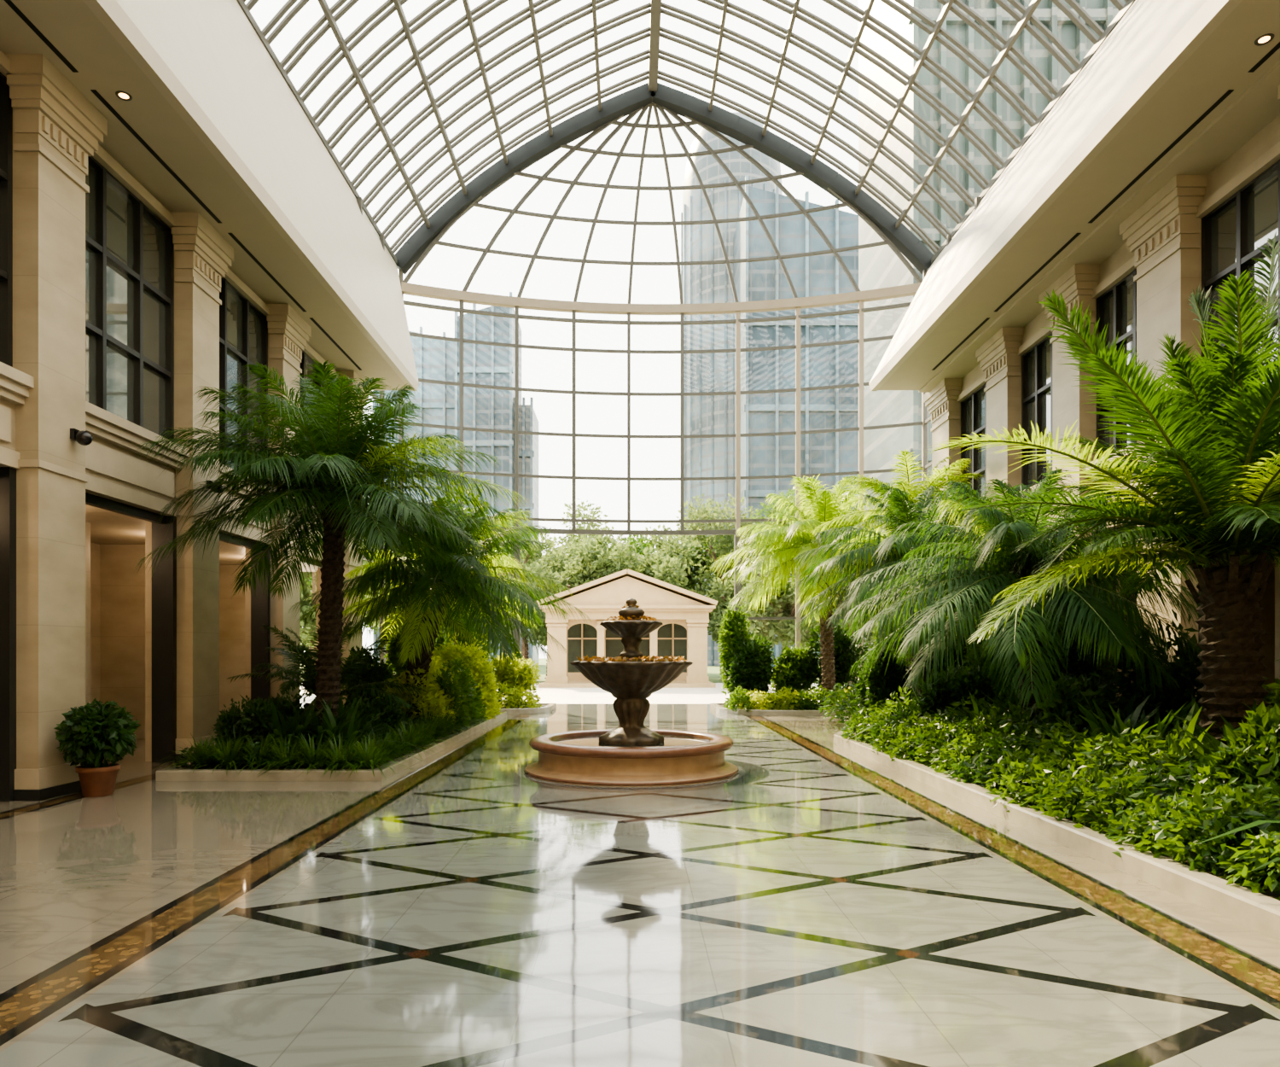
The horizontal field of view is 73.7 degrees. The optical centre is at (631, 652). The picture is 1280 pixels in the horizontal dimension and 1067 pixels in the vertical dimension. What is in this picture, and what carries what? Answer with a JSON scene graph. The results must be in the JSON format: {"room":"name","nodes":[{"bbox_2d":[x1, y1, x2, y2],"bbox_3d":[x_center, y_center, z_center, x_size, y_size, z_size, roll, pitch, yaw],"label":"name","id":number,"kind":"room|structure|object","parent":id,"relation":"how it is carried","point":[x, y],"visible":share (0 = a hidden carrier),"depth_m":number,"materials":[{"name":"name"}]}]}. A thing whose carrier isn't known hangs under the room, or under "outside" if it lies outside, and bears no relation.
{"room":"indoor atrium","nodes":[
{"label":"indoor atrium","id":0,"kind":"room"},
{"bbox_2d":[0,50,338,761],"bbox_3d":[-8.300,-2.550,8.600,3.600,8.300,25.200,0,0,0],"label":"wall","id":1,"kind":"structure","parent":0,"point":[119,600],"depth_m":13.53,"materials":[{"name":"stone"}]},
{"bbox_2d":[0,71,12,366],"bbox_3d":[-6.780,-4.600,8.040,0.100,3.200,2.480,0,0,0],"label":"window","id":2,"kind":"structure","parent":1,"relation":"in","point":[6,110],"depth_m":9.21,"materials":[{"name":"glass"}]},
{"bbox_2d":[0,466,16,801],"bbox_3d":[-6.845,-0.200,8.040,0.310,3.600,2.480,0,0,0],"label":"door","id":3,"kind":"structure","parent":1,"relation":"in","point":[8,474],"depth_m":9.18,"materials":[{"name":"brown metal"}]},
{"bbox_2d":[4,53,107,800],"bbox_3d":[-6.495,-2.399,9.680,0.409,7.998,1.120,0,0,0],"label":"pilaster","id":4,"kind":"object","parent":1,"relation":"attached to","point":[56,128],"visible":0.96,"depth_m":9.42,"materials":[{"name":"stone"}]},
{"bbox_2d":[85,156,174,440],"bbox_3d":[-6.780,-4.600,11.315,0.100,3.200,2.470,0,0,0],"label":"window","id":5,"kind":"structure","parent":1,"relation":"in","point":[130,249],"depth_m":11.53,"materials":[{"name":"glass"}]},
{"bbox_2d":[85,492,176,762],"bbox_3d":[-6.845,-0.200,11.315,0.310,3.600,2.470,0,0,0],"label":"door","id":6,"kind":"structure","parent":1,"relation":"in","point":[164,578],"depth_m":12.45,"materials":[{"name":"brown metal"}]},
{"bbox_2d":[170,212,233,762],"bbox_3d":[-6.495,-2.399,12.950,0.409,7.998,1.120,0,0,0],"label":"pilaster","id":7,"kind":"object","parent":1,"relation":"attached to","point":[203,256],"visible":0.86,"depth_m":12.66,"materials":[{"name":"stone"}]},
{"bbox_2d":[0,0,408,389],"bbox_3d":[-6.260,-6.497,8.400,1.780,0.206,24.800,0,0,0],"label":"soffit","id":8,"kind":"structure","parent":1,"relation":"attached to","point":[146,135],"depth_m":11.18,"materials":[{"name":"beige paint"}]},
{"bbox_2d":[219,277,267,482],"bbox_3d":[-6.780,-4.600,14.575,0.100,3.200,2.450,0,0,0],"label":"window","id":9,"kind":"structure","parent":1,"relation":"in","point":[243,328],"depth_m":14.81,"materials":[{"name":"glass"}]},
{"bbox_2d":[219,532,270,706],"bbox_3d":[-6.845,-0.200,14.575,0.310,3.600,2.450,0,0,0],"label":"door","id":10,"kind":"structure","parent":1,"relation":"in","point":[260,608],"depth_m":15.70,"materials":[{"name":"brown metal"}]},
{"bbox_2d":[266,303,311,701],"bbox_3d":[-6.495,-2.399,16.200,0.409,7.998,1.120,0,0,0],"label":"pilaster","id":11,"kind":"object","parent":1,"relation":"attached to","point":[288,333],"visible":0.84,"depth_m":15.83,"materials":[{"name":"stone"}]},
{"bbox_2d":[299,350,337,506],"bbox_3d":[-6.780,-4.600,18.050,0.100,3.200,2.900,0,0,0],"label":"window","id":12,"kind":"structure","parent":1,"relation":"in","point":[306,360],"depth_m":17.94,"materials":[{"name":"brown metal"}]},
{"bbox_2d":[336,370,370,706],"bbox_3d":[-6.495,-2.399,19.950,0.409,7.998,1.220,0,0,0],"label":"pilaster","id":13,"kind":"object","parent":1,"relation":"attached to","point":[355,642],"visible":0.18,"depth_m":19.51,"materials":[{"name":"stone"}]},
{"bbox_2d":[82,0,418,390],"bbox_3d":[-6.290,-8.915,10.500,2.120,5.070,29.000,0,0,0],"label":"fascia","id":14,"kind":"structure","parent":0,"point":[206,58],"depth_m":13.61,"materials":[{"name":"paint"}]},
{"bbox_2d":[0,703,1279,1066],"bbox_3d":[-0.250,1.700,11.450,21.500,0.200,30.900,0,0,0],"label":"floor","id":15,"kind":"structure","parent":0,"point":[820,902],"depth_m":4.95,"materials":[{"name":"stone"}]},
{"bbox_2d":[53,698,140,797],"bbox_3d":[-6.002,1.051,9.589,0.876,1.098,0.862,0,0,0],"label":"potted plant","id":16,"kind":"object","parent":15,"relation":"on","point":[113,738],"visible":1,"depth_m":9.45,"materials":[{"name":"green plant"}]},
{"bbox_2d":[155,711,506,780],"bbox_3d":[-4.535,1.535,16.035,2.830,0.130,10.730,0,0,0],"label":"curb","id":17,"kind":"object","parent":15,"relation":"on","point":[174,774],"visible":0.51,"depth_m":10.67,"materials":[{"name":"stone"}]},
{"bbox_2d":[213,694,274,748],"bbox_3d":[-5.383,1.050,11.919,0.958,0.967,0.941,0,0,0],"label":"shrub","id":18,"kind":"object","parent":17,"relation":"on","point":[228,718],"visible":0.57,"depth_m":11.73,"materials":[{"name":"green plant"}]},
{"bbox_2d":[249,680,315,727],"bbox_3d":[-4.974,0.975,12.679,1.082,1.163,1.165,0,0,20],"label":"shrub","id":19,"kind":"object","parent":17,"relation":"on","point":[282,703],"visible":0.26,"depth_m":12.53,"materials":[{"name":"green plant"}]},
{"bbox_2d":[172,715,423,768],"bbox_3d":[-4.777,1.292,13.520,2.658,0.502,5.487,0,0,0],"label":"hedge","id":20,"kind":"object","parent":17,"relation":"on","point":[232,743],"visible":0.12,"depth_m":11.23,"materials":[{"name":"green plant"}]},
{"bbox_2d":[186,691,448,776],"bbox_3d":[-4.566,1.029,13.170,3.738,1.023,5.276,0,0,0],"label":"plant","id":21,"kind":"object","parent":17,"relation":"on","point":[346,722],"visible":0.41,"depth_m":11.79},
{"bbox_2d":[154,704,491,779],"bbox_3d":[-4.417,1.262,14.514,3.468,0.556,8.408,0,0,0],"label":"plants","id":22,"kind":"object","parent":17,"relation":"on","point":[368,757],"visible":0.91,"depth_m":11.00,"materials":[{"name":"green plant"}]},
{"bbox_2d":[186,704,465,768],"bbox_3d":[-4.501,1.178,13.285,3.364,0.723,5.418,0,0,0],"label":"clump","id":23,"kind":"object","parent":17,"relation":"on","point":[384,730],"visible":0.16,"depth_m":12.16,"materials":[{"name":"green plant"}]},
{"bbox_2d":[226,620,427,708],"bbox_3d":[-4.859,0.483,14.230,2.813,2.074,3.217,0,0,-3],"label":"palm tree","id":24,"kind":"object","parent":17,"relation":"on","point":[304,657],"visible":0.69,"depth_m":13.87,"materials":[{"name":"green plant"}]},
{"bbox_2d":[130,359,541,725],"bbox_3d":[-3.916,-1.338,12.492,5.166,5.716,5.828,0,0,0],"label":"palm tree","id":25,"kind":"object","parent":17,"relation":"on","point":[342,480],"visible":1,"depth_m":11.84,"materials":[{"name":"green plant"}]},
{"bbox_2d":[340,645,398,705],"bbox_3d":[-5.239,0.690,16.898,1.120,1.700,1.987,0,0,-5],"label":"shrub","id":26,"kind":"object","parent":17,"relation":"on","point":[380,671],"visible":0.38,"depth_m":16.61,"materials":[{"name":"green plant"}]},
{"bbox_2d":[343,689,408,736],"bbox_3d":[-4.063,1.051,13.351,1.054,1.016,1.174,0,0,0],"label":"shrub","id":27,"kind":"object","parent":17,"relation":"on","point":[370,707],"visible":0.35,"depth_m":13.37,"materials":[{"name":"green plant"}]},
{"bbox_2d":[384,605,436,675],"bbox_3d":[-5.208,0.096,20.241,1.285,2.934,1.376,0,0,0],"label":"shrub","id":28,"kind":"object","parent":17,"relation":"on","point":[393,657],"visible":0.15,"depth_m":19.77,"materials":[{"name":"green plant"}]},
{"bbox_2d":[308,543,527,669],"bbox_3d":[-4.643,-0.439,17.984,4.348,3.918,3.987,0,0,-44],"label":"palm tree","id":29,"kind":"object","parent":17,"relation":"on","point":[387,630],"visible":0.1,"depth_m":16.99,"materials":[{"name":"green plant"}]},
{"bbox_2d":[375,651,502,735],"bbox_3d":[-3.994,0.764,18.015,1.977,1.606,6.275,0,0,0],"label":"hedge","id":30,"kind":"object","parent":17,"relation":"on","point":[445,691],"visible":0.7,"depth_m":16.53,"materials":[{"name":"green plant"}]},
{"bbox_2d":[288,493,591,723],"bbox_3d":[-3.261,-0.711,15.625,5.108,4.461,5.122,0,0,39],"label":"palm tree","id":31,"kind":"object","parent":17,"relation":"on","point":[430,615],"visible":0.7,"depth_m":14.93,"materials":[{"name":"green plant"}]},
{"bbox_2d":[380,473,516,655],"bbox_3d":[-4.511,-1.390,20.705,3.375,5.820,2.335,0,0,-25],"label":"palm tree","id":32,"kind":"object","parent":17,"relation":"on","point":[450,494],"visible":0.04,"depth_m":20.56,"materials":[{"name":"green plant"}]},
{"bbox_2d":[431,631,498,711],"bbox_3d":[-3.937,0.496,19.857,1.633,2.096,2.216,0,0,-15],"label":"shrub","id":33,"kind":"object","parent":17,"relation":"on","point":[456,652],"visible":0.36,"depth_m":19.38,"materials":[{"name":"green plant"}]},
{"bbox_2d":[499,703,556,713],"bbox_3d":[-4.300,1.530,23.650,4.200,0.140,2.500,0,0,0],"label":"planter bed","id":34,"kind":"object","parent":15,"relation":"on","point":[545,707],"visible":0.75,"depth_m":22.65,"materials":[{"name":"stone"}]},
{"bbox_2d":[491,651,541,706],"bbox_3d":[-3.249,0.715,23.998,1.176,1.667,1.458,0,0,33],"label":"shrub","id":35,"kind":"object","parent":34,"relation":"on","point":[514,673],"visible":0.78,"depth_m":23.66,"materials":[{"name":"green plant"}]},
{"bbox_2d":[494,680,541,708],"bbox_3d":[-4.412,1.160,23.470,3.997,0.801,2.107,0,0,0],"label":"hedge","id":36,"kind":"object","parent":34,"relation":"on","point":[504,690],"visible":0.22,"depth_m":23.13,"materials":[{"name":"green plant"}]},
{"bbox_2d":[524,598,738,786],"bbox_3d":[0.000,0.425,11.650,2.900,2.350,2.900,0,0,0],"label":"fountain","id":37,"kind":"object","parent":15,"relation":"on","point":[631,753],"visible":1,"depth_m":11.05,"materials":[{"name":"stone"}]},
{"bbox_2d":[709,703,848,715],"bbox_3d":[5.300,1.530,23.350,6.000,0.140,3.100,0,0,0],"label":"planter bed","id":38,"kind":"object","parent":15,"relation":"on","point":[718,707],"visible":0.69,"depth_m":21.89,"materials":[{"name":"stone"}]},
{"bbox_2d":[716,596,756,705],"bbox_3d":[3.028,-0.119,24.331,1.177,3.334,1.123,0,0,-5],"label":"shrub","id":39,"kind":"object","parent":38,"relation":"on","point":[735,625],"visible":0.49,"depth_m":24.18,"materials":[{"name":"green plant"}]},
{"bbox_2d":[721,631,776,705],"bbox_3d":[3.320,0.472,23.969,1.507,2.150,1.095,0,0,0],"label":"shrub","id":40,"kind":"object","parent":38,"relation":"on","point":[759,678],"visible":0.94,"depth_m":23.73,"materials":[{"name":"green plant"}]},
{"bbox_2d":[722,684,852,711],"bbox_3d":[4.757,1.189,22.498,4.680,0.733,1.580,0,0,0],"label":"hedge","id":41,"kind":"object","parent":38,"relation":"on","point":[803,701],"visible":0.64,"depth_m":22.20,"materials":[{"name":"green plant"}]},
{"bbox_2d":[770,640,819,698],"bbox_3d":[4.566,0.613,24.116,1.378,1.906,1.227,0,0,-22],"label":"shrub","id":42,"kind":"object","parent":38,"relation":"on","point":[794,669],"visible":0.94,"depth_m":23.87,"materials":[{"name":"green plant"}]},
{"bbox_2d":[710,473,898,709],"bbox_3d":[4.712,-1.539,22.242,5.396,6.119,5.609,0,0,0],"label":"palm tree","id":43,"kind":"object","parent":38,"relation":"on","point":[823,504],"visible":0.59,"depth_m":21.93,"materials":[{"name":"green plant"}]},
{"bbox_2d":[806,618,872,691],"bbox_3d":[5.799,0.302,23.881,1.817,2.536,1.221,0,0,0],"label":"shrub","id":44,"kind":"object","parent":38,"relation":"on","point":[845,656],"visible":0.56,"depth_m":23.75,"materials":[{"name":"green plant"}]},
{"bbox_2d":[833,712,1279,941],"bbox_3d":[5.475,1.520,11.700,3.750,0.160,18.200,0,0,0],"label":"curb","id":45,"kind":"object","parent":15,"relation":"on","point":[1259,911],"visible":0.18,"depth_m":6.30,"materials":[{"name":"stone"}]},
{"bbox_2d":[853,640,913,715],"bbox_3d":[4.998,0.644,16.794,1.145,1.836,1.322,0,0,0],"label":"shrub","id":46,"kind":"object","parent":45,"relation":"on","point":[877,681],"visible":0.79,"depth_m":16.39,"materials":[{"name":"green plant"}]},
{"bbox_2d":[810,448,985,688],"bbox_3d":[5.972,-1.385,18.656,3.923,5.810,3.405,0,0,41],"label":"palm tree","id":47,"kind":"object","parent":45,"relation":"on","point":[861,480],"visible":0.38,"depth_m":18.14,"materials":[{"name":"green plant"}]},
{"bbox_2d":[792,482,1011,702],"bbox_3d":[5.077,-0.824,15.590,4.281,4.688,4.541,0,0,3],"label":"palm tree","id":48,"kind":"object","parent":45,"relation":"on","point":[887,553],"visible":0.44,"depth_m":15.18,"materials":[{"name":"green plant"}]},
{"bbox_2d":[909,616,978,689],"bbox_3d":[6.372,0.348,17.207,1.473,2.392,1.153,0,0,30],"label":"shrub","id":49,"kind":"object","parent":45,"relation":"on","point":[964,649],"visible":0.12,"depth_m":16.91,"materials":[{"name":"green plant"}]},
{"bbox_2d":[918,658,996,719],"bbox_3d":[5.169,0.809,13.447,1.125,1.454,1.251,0,0,30],"label":"shrub","id":50,"kind":"object","parent":45,"relation":"on","point":[968,679],"visible":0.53,"depth_m":13.15,"materials":[{"name":"green plant"}]},
{"bbox_2d":[960,621,1021,702],"bbox_3d":[6.421,0.387,14.956,1.278,2.347,1.264,0,0,0],"label":"shrub","id":51,"kind":"object","parent":45,"relation":"on","point":[980,662],"visible":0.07,"depth_m":14.74,"materials":[{"name":"green plant"}]},
{"bbox_2d":[941,680,1052,752],"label":"plant","id":52,"kind":"object","parent":45,"relation":"on","point":[1011,704],"depth_m":11.59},
{"bbox_2d":[842,466,1204,721],"bbox_3d":[4.987,-0.463,11.334,4.749,3.965,5.243,0,0,0],"label":"palm tree","id":53,"kind":"object","parent":45,"relation":"on","point":[1088,609],"visible":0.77,"depth_m":10.43,"materials":[{"name":"green plant"}]},
{"bbox_2d":[817,679,1279,820],"bbox_3d":[5.666,1.044,11.500,2.948,1.054,17.939,0,0,0],"label":"hedge","id":54,"kind":"object","parent":45,"relation":"on","point":[849,706],"visible":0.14,"depth_m":10.71,"materials":[{"name":"green plant"}]},
{"bbox_2d":[840,698,1279,899],"bbox_3d":[4.337,1.118,8.906,1.702,0.873,12.044,0,0,0],"label":"plants","id":55,"kind":"object","parent":45,"relation":"on","point":[1154,807],"visible":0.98,"depth_m":7.34,"materials":[{"name":"green plant"}]},
{"bbox_2d":[1043,613,1118,699],"bbox_3d":[6.341,0.479,12.575,1.206,2.142,1.444,0,0,-33],"label":"shrub","id":56,"kind":"object","parent":45,"relation":"on","point":[1078,667],"visible":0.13,"depth_m":12.13,"materials":[{"name":"green plant"}]},
{"bbox_2d":[1034,672,1132,739],"bbox_3d":[5.172,0.898,9.788,1.107,1.347,1.025,0,0,0],"label":"shrub","id":57,"kind":"object","parent":45,"relation":"on","point":[1068,695],"visible":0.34,"depth_m":9.61,"materials":[{"name":"green plant"}]},
{"bbox_2d":[929,231,1279,752],"bbox_3d":[5.059,-1.202,7.516,4.917,5.444,3.890,0,0,-28],"label":"palm tree","id":58,"kind":"object","parent":45,"relation":"on","point":[1217,484],"visible":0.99,"depth_m":7.61,"materials":[{"name":"green plant"}]},
{"bbox_2d":[1074,674,1221,773],"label":"plant","id":59,"kind":"object","parent":45,"relation":"on","point":[1131,719],"depth_m":8.77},
{"bbox_2d":[1107,609,1204,727],"bbox_3d":[6.365,0.522,9.818,1.556,2.066,1.212,0,0,30],"label":"shrub","id":60,"kind":"object","parent":45,"relation":"on","point":[1184,676],"visible":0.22,"depth_m":9.68,"materials":[{"name":"green plant"}]},
{"bbox_2d":[1166,702,1204,768],"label":"plant","id":61,"kind":"object","parent":45,"relation":"on","point":[1189,728],"depth_m":7.75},
{"bbox_2d":[1199,701,1279,817],"bbox_3d":[4.899,0.976,6.597,0.881,1.201,0.799,0,0,0],"label":"shrub","id":62,"kind":"object","parent":45,"relation":"on","point":[1253,736],"visible":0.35,"depth_m":6.58,"materials":[{"name":"green plant"}]},
{"bbox_2d":[1261,658,1279,712],"bbox_3d":[6.468,0.687,8.181,1.251,1.689,1.316,0,0,0],"label":"shrub","id":63,"kind":"object","parent":45,"relation":"on","point":[1273,696],"visible":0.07,"depth_m":8.16,"materials":[{"name":"green plant"}]},
{"bbox_3d":[0.925,-7.348,23.900,15.350,17.897,5.399,0,0,0],"label":"glazing","id":64,"kind":"object","parent":15,"relation":"on","visible":0},
{"bbox_2d":[356,102,980,670],"bbox_3d":[0.935,-7.372,23.925,15.470,17.944,5.569,0,0,0],"label":"mullions","id":65,"kind":"object","parent":64,"relation":"attached to","point":[519,302],"visible":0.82,"depth_m":25.96,"materials":[{"name":"grey metal"}]},
{"bbox_2d":[236,0,1135,267],"bbox_3d":[0.950,-13.960,10.500,15.690,5.320,29.000,0,0,0],"label":"vault ribs","id":66,"kind":"object","parent":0,"point":[655,9],"visible":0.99,"depth_m":20.84,"materials":[{"name":"metal"}]},
{"bbox_2d":[395,82,933,274],"bbox_3d":[0.947,-13.876,25.000,15.912,5.441,0.400,0,0,0],"label":"arch","id":67,"kind":"object","parent":66,"relation":"attached to","point":[724,121],"visible":0.98,"depth_m":24.80,"materials":[{"name":"metal"}]},
{"bbox_2d":[868,0,1242,390],"bbox_3d":[7.545,-8.915,10.500,3.410,5.070,29.000,0,0,0],"label":"fascia","id":68,"kind":"structure","parent":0,"point":[1153,39],"depth_m":13.21,"materials":[{"name":"paint"}]},
{"bbox_2d":[955,115,1279,700],"bbox_3d":[9.250,-2.550,8.600,3.600,8.300,25.200,0,0,0],"label":"wall","id":69,"kind":"structure","parent":0,"point":[1262,150],"depth_m":13.29,"materials":[{"name":"stone"}]},
{"bbox_2d":[923,378,961,648],"bbox_3d":[7.444,-2.399,20.450,0.409,7.998,1.420,0,0,0],"label":"pilaster","id":70,"kind":"object","parent":69,"relation":"attached to","point":[942,404],"visible":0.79,"depth_m":20.03,"materials":[{"name":"stone"}]},
{"bbox_2d":[960,383,986,504],"bbox_3d":[7.730,-4.475,18.850,0.100,2.750,2.100,0,0,0],"label":"window","id":71,"kind":"structure","parent":69,"relation":"in","point":[974,407],"depth_m":19.16,"materials":[{"name":"glass"}]},
{"bbox_2d":[975,326,1023,671],"bbox_3d":[7.444,-2.399,17.300,0.409,7.998,1.320,0,0,0],"label":"pilaster","id":72,"kind":"object","parent":69,"relation":"attached to","point":[997,357],"visible":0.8,"depth_m":16.93,"materials":[{"name":"stone"}]},
{"bbox_2d":[1021,332,1052,487],"bbox_3d":[7.730,-4.475,15.900,0.100,2.750,1.800,0,0,0],"label":"window","id":73,"kind":"structure","parent":69,"relation":"in","point":[1037,362],"depth_m":16.22,"materials":[{"name":"glass"}]},
{"bbox_2d":[1039,263,1099,642],"bbox_3d":[7.444,-2.399,14.550,0.409,7.998,1.220,0,0,0],"label":"pilaster","id":74,"kind":"object","parent":69,"relation":"attached to","point":[1078,282],"visible":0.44,"depth_m":14.27,"materials":[{"name":"stone"}]},
{"bbox_2d":[878,0,1279,392],"bbox_3d":[7.040,-6.475,8.400,2.120,0.250,24.800,0,0,0],"label":"soffit","id":75,"kind":"structure","parent":69,"relation":"attached to","point":[1224,93],"depth_m":11.34,"materials":[{"name":"beige paint"}]},
{"bbox_2d":[1096,268,1136,459],"bbox_3d":[7.730,-4.475,13.300,0.100,2.750,1.600,0,0,0],"label":"window","id":76,"kind":"structure","parent":69,"relation":"in","point":[1117,306],"depth_m":13.53,"materials":[{"name":"glass"}]},
{"bbox_2d":[1119,174,1207,710],"bbox_3d":[7.444,-2.399,12.000,0.409,7.998,1.320,0,0,0],"label":"pilaster","id":77,"kind":"object","parent":69,"relation":"attached to","point":[1162,234],"visible":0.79,"depth_m":11.76,"materials":[{"name":"stone"}]},
{"bbox_2d":[1201,158,1279,403],"bbox_3d":[7.730,-4.475,10.450,0.100,2.750,2.100,0,0,0],"label":"window","id":78,"kind":"structure","parent":69,"relation":"in","point":[1231,233],"depth_m":10.76,"materials":[{"name":"glass"}]},
{"label":"outside","id":79,"kind":"structure","parent":0,"visible":0},
{"bbox_2d":[299,657,858,703],"bbox_3d":[20.000,1.730,128.000,280.000,0.240,264.000,0,0,0],"label":"ground","id":80,"kind":"structure","parent":79,"point":[547,695],"depth_m":33.20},
{"bbox_2d":[299,558,365,664],"bbox_3d":[-13.171,-2.068,35.105,4.570,7.336,3.960,0,0,0],"label":"tree","id":81,"kind":"object","parent":80,"relation":"on","point":[305,631],"visible":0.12,"depth_m":34.49,"materials":[{"name":"green plant"}]},
{"bbox_2d":[372,326,454,662],"bbox_3d":[-29.500,-22.800,124.750,13.600,48.800,10.500,0,0,0],"label":"skyscraper","id":82,"kind":"structure","parent":80,"relation":"on","point":[434,359],"depth_m":120.01,"materials":[{"name":"glass"}]},
{"bbox_2d":[453,291,521,661],"bbox_3d":[-18.150,-21.300,109.750,7.300,45.800,10.500,0,0,0],"label":"skyscraper","id":83,"kind":"structure","parent":80,"relation":"on","point":[483,364],"depth_m":105.00,"materials":[{"name":"glass"}]},
{"bbox_2d":[514,396,538,665],"bbox_3d":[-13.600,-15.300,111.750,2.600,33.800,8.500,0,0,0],"label":"skyscraper","id":84,"kind":"structure","parent":80,"relation":"on","point":[528,444],"depth_m":108.00,"materials":[{"name":"glass"}]},
{"bbox_2d":[492,553,564,661],"bbox_3d":[-5.679,-1.907,46.459,4.733,7.014,4.089,0,0,0],"label":"tree","id":85,"kind":"object","parent":80,"relation":"on","point":[547,573],"visible":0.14,"depth_m":45.67,"materials":[{"name":"green plant"}]},
{"bbox_2d":[500,534,599,678],"bbox_3d":[-5.102,-2.968,52.626,5.920,9.136,6.451,0,0,41],"label":"tree","id":86,"kind":"object","parent":80,"relation":"on","point":[555,560],"visible":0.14,"depth_m":52.22,"materials":[{"name":"green plant"}]},
{"bbox_2d":[523,560,589,639],"bbox_3d":[-3.966,-1.913,48.193,4.804,7.026,3.934,0,0,0],"label":"tree","id":87,"kind":"object","parent":80,"relation":"on","point":[565,576],"visible":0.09,"depth_m":48.27,"materials":[{"name":"green plant"}]},
{"bbox_2d":[524,497,610,566],"bbox_3d":[-3.388,-4.492,57.242,6.200,12.184,7.245,0,0,40],"label":"tree","id":88,"kind":"object","parent":80,"relation":"on","point":[586,515],"visible":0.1,"depth_m":57.55,"materials":[{"name":"green plant"}]},
{"bbox_2d":[568,538,647,587],"bbox_3d":[-1.029,-2.465,47.925,5.125,8.129,4.204,0,0,0],"label":"tree","id":89,"kind":"object","parent":80,"relation":"on","point":[612,561],"visible":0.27,"depth_m":47.32,"materials":[{"name":"green plant"}]},
{"bbox_2d":[576,535,659,564],"bbox_3d":[-1.514,-3.157,55.424,6.897,9.514,4.490,0,0,0],"label":"tree","id":90,"kind":"object","parent":80,"relation":"on","point":[642,544],"visible":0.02,"depth_m":54.66,"materials":[{"name":"green plant"}]},
{"bbox_2d":[536,569,717,687],"bbox_3d":[-0.200,-1.152,41.900,8.467,5.524,4.800,0,0,0],"label":"pavilion","id":91,"kind":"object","parent":80,"relation":"on","point":[683,613],"visible":0.7,"depth_m":40.00,"materials":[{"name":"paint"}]},
{"bbox_2d":[581,525,701,581],"bbox_3d":[0.507,-2.942,49.222,7.421,9.083,4.794,0,0,-3],"label":"tree","id":92,"kind":"object","parent":80,"relation":"on","point":[656,557],"visible":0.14,"depth_m":49.40,"materials":[{"name":"green plant"}]},
{"bbox_2d":[626,523,709,593],"bbox_3d":[2.228,-3.496,56.788,6.801,10.191,4.962,0,0,-6],"label":"tree","id":93,"kind":"object","parent":80,"relation":"on","point":[654,538],"visible":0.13,"depth_m":56.70,"materials":[{"name":"green plant"}]},
{"bbox_2d":[634,555,711,628],"bbox_3d":[2.231,-1.889,47.444,4.798,6.978,4.127,0,0,0],"label":"tree","id":94,"kind":"object","parent":80,"relation":"on","point":[675,565],"visible":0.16,"depth_m":46.36,"materials":[{"name":"green plant"}]},
{"bbox_2d":[667,502,734,592],"bbox_3d":[4.706,-4.458,58.121,6.268,12.116,5.334,0,0,2],"label":"tree","id":95,"kind":"object","parent":80,"relation":"on","point":[706,555],"visible":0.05,"depth_m":56.80,"materials":[{"name":"green plant"}]},
{"bbox_2d":[675,493,767,628],"bbox_3d":[6.481,-4.192,52.996,7.597,11.583,5.926,0,0,0],"label":"tree","id":96,"kind":"object","parent":80,"relation":"on","point":[691,515],"visible":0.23,"depth_m":52.95,"materials":[{"name":"green plant"}]},
{"bbox_2d":[680,112,782,665],"bbox_3d":[13.200,-32.900,112.000,13.370,69.000,16.400,0,0,0],"label":"skyscraper","id":97,"kind":"structure","parent":80,"relation":"on","point":[701,283],"depth_m":105.34,"materials":[{"name":"glass"}]},
{"bbox_2d":[706,561,772,643],"bbox_3d":[6.139,-1.708,46.426,4.402,6.616,4.191,0,0,4],"label":"tree","id":98,"kind":"object","parent":80,"relation":"on","point":[721,594],"visible":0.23,"depth_m":45.81,"materials":[{"name":"green plant"}]},
{"bbox_2d":[707,500,795,596],"bbox_3d":[8.334,-4.171,53.192,7.768,11.542,6.413,0,0,-4],"label":"tree","id":99,"kind":"object","parent":80,"relation":"on","point":[712,525],"visible":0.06,"depth_m":51.24,"materials":[{"name":"green plant"}]},
{"bbox_2d":[733,571,819,652],"bbox_3d":[6.457,-1.185,35.759,4.844,5.571,3.877,0,0,0],"label":"tree","id":100,"kind":"object","parent":80,"relation":"on","point":[782,605],"visible":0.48,"depth_m":35.08,"materials":[{"name":"green plant"}]},
{"bbox_2d":[733,174,858,667],"bbox_3d":[23.700,-24.800,98.750,23.200,52.800,14.500,0,0,0],"label":"skyscraper","id":101,"kind":"structure","parent":80,"relation":"on","point":[822,274],"depth_m":91.99,"materials":[{"name":"glass"}]},
{"bbox_2d":[750,485,852,635],"bbox_3d":[10.274,-4.122,49.581,6.867,11.444,5.237,0,0,-7],"label":"tree","id":102,"kind":"object","parent":80,"relation":"on","point":[767,513],"visible":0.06,"depth_m":49.05,"materials":[{"name":"green plant"}]},
{"bbox_2d":[791,533,897,688],"bbox_3d":[8.519,-1.522,33.148,5.049,6.244,3.333,0,0,-3],"label":"tree","id":103,"kind":"object","parent":80,"relation":"on","point":[870,637],"visible":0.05,"depth_m":32.78,"materials":[{"name":"green plant"}]},
{"bbox_2d":[858,0,1125,659],"bbox_3d":[23.750,-30.800,55.750,15.100,64.800,12.500,0,0,0],"label":"skyscraper","id":104,"kind":"structure","parent":80,"relation":"on","point":[879,266],"depth_m":50.00,"materials":[{"name":"glass"}]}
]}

